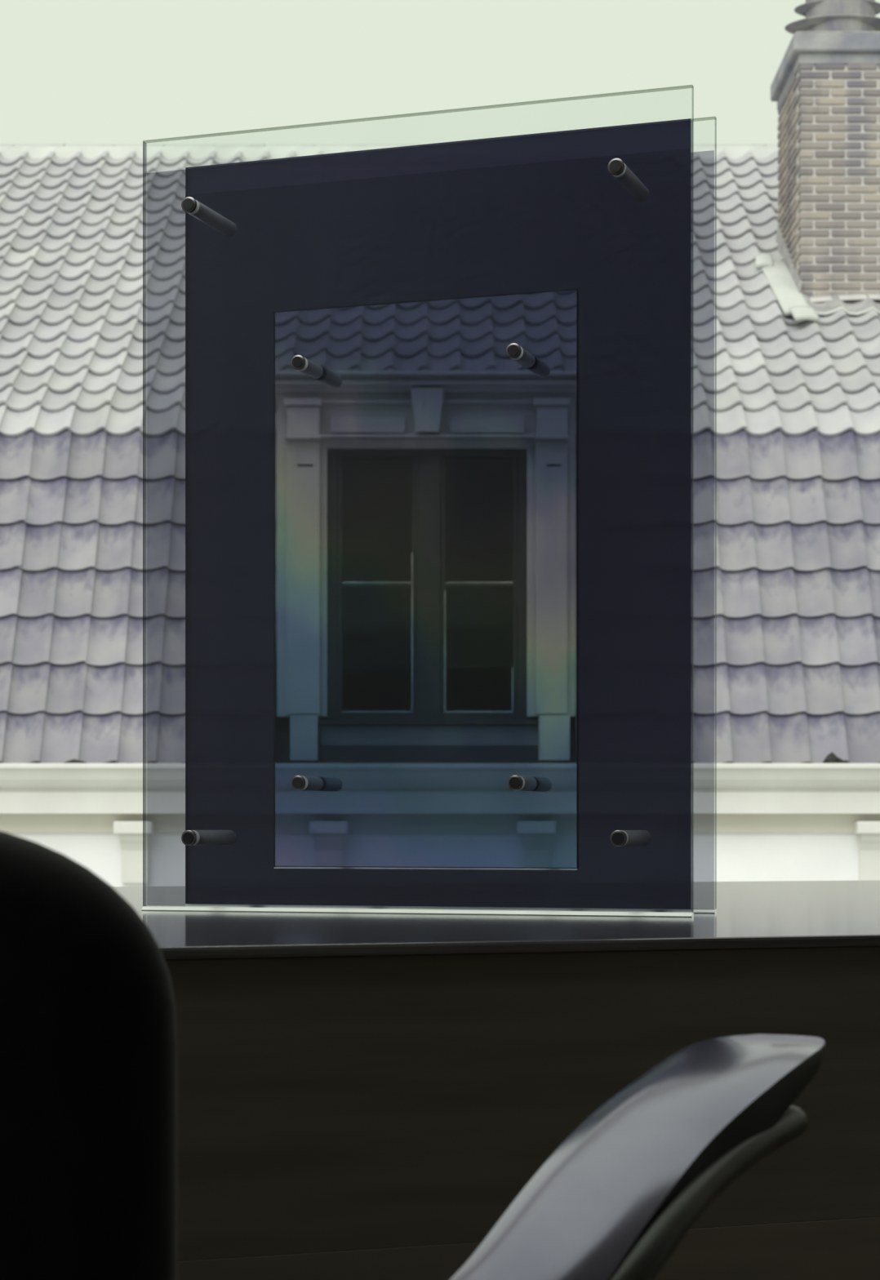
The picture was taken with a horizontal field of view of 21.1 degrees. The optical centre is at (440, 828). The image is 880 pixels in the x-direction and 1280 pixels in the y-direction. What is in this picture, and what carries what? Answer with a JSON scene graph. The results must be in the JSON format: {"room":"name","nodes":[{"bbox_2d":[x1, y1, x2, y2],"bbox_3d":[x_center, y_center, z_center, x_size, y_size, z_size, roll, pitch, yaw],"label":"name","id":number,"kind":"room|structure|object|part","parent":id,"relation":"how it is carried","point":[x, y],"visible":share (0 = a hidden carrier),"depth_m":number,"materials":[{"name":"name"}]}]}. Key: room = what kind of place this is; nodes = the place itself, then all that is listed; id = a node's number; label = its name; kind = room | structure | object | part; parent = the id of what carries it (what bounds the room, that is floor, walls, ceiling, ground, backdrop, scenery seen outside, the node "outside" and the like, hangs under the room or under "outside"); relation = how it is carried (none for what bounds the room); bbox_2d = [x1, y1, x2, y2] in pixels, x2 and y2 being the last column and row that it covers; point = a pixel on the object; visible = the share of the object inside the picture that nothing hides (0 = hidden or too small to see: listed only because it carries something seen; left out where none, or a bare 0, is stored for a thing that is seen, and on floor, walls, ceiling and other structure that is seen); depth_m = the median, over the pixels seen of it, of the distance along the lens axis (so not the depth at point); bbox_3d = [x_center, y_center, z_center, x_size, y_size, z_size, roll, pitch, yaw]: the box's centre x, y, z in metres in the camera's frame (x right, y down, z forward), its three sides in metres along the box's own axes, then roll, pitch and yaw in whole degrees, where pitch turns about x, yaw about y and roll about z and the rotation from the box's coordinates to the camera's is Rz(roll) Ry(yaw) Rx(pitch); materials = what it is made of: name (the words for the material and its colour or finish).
{"room":"office","nodes":[
{"label":"office","id":0,"kind":"room"},
{"bbox_3d":[0.958,0.890,-0.300,5.000,0.100,4.786,0,0,-20],"label":"floor","id":1,"kind":"structure","parent":0,"visible":0},
{"bbox_2d":[0,831,825,1279],"bbox_3d":[-0.132,0.416,1.320,0.653,0.847,0.614,0,0,33],"label":"office chair","id":2,"kind":"object","parent":1,"relation":"on","point":[88,1033],"visible":1,"depth_m":1.03,"materials":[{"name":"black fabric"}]},
{"bbox_3d":[-0.272,0.181,1.103,0.336,0.377,0.083,0,0,33],"label":"backrest","id":3,"kind":"part","parent":2,"relation":"part of","materials":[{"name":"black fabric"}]},
{"bbox_3d":[0.099,0.214,1.166,0.103,0.202,0.331,0,0,44],"label":"armrest","id":4,"kind":"part","parent":2,"relation":"part of","materials":[{"name":"black plastic"}]},
{"label":"outside","id":5,"kind":"structure","parent":0,"visible":0},
{"label":"street","id":6,"kind":"object","parent":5,"visible":0},
{"bbox_2d":[0,0,879,886],"bbox_3d":[0.000,1.992,18.177,12.400,15.695,10.645,0,0,0],"label":"house","id":7,"kind":"structure","parent":6,"relation":"on","point":[797,218],"depth_m":14.02,"materials":[{"name":"tile"}]},
{"bbox_3d":[0.000,-0.219,13.047,12.400,0.274,0.385,0,0,0],"label":"gutter cornice","id":8,"kind":"part","parent":7,"relation":"part of","materials":[{"name":"white paint"}]},
{"bbox_3d":[2.778,-5.566,16.400,0.770,0.077,0.477,0,0,0],"label":"cowl plate","id":9,"kind":"part","parent":7,"relation":"part of","materials":[{"name":"metal"}]},
{"bbox_3d":[2.778,-5.691,16.400,0.640,0.077,0.397,0,0,0],"label":"cowl plate","id":10,"kind":"part","parent":7,"relation":"part of","materials":[{"name":"metal"}]},
{"bbox_3d":[-0.436,-0.860,3.574,5.000,2.000,0.120,0,0,-20],"label":"wall","id":11,"kind":"structure","parent":0,"visible":0},
{"bbox_2d":[111,880,879,1279],"bbox_3d":[-0.152,0.515,2.783,5.000,0.850,1.840,0,0,-20],"label":"desk","id":12,"kind":"object","parent":11,"relation":"attached to","point":[361,1096],"visible":0.74,"depth_m":1.89,"materials":[{"name":"brown wood"}]},
{"bbox_2d":[141,118,716,917],"bbox_3d":[-0.017,-0.331,2.538,0.612,0.842,0.124,0,0,18],"label":"artwork","id":13,"kind":"object","parent":12,"relation":"on","point":[428,429],"visible":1,"depth_m":2.49,"materials":[{"name":"glass"}]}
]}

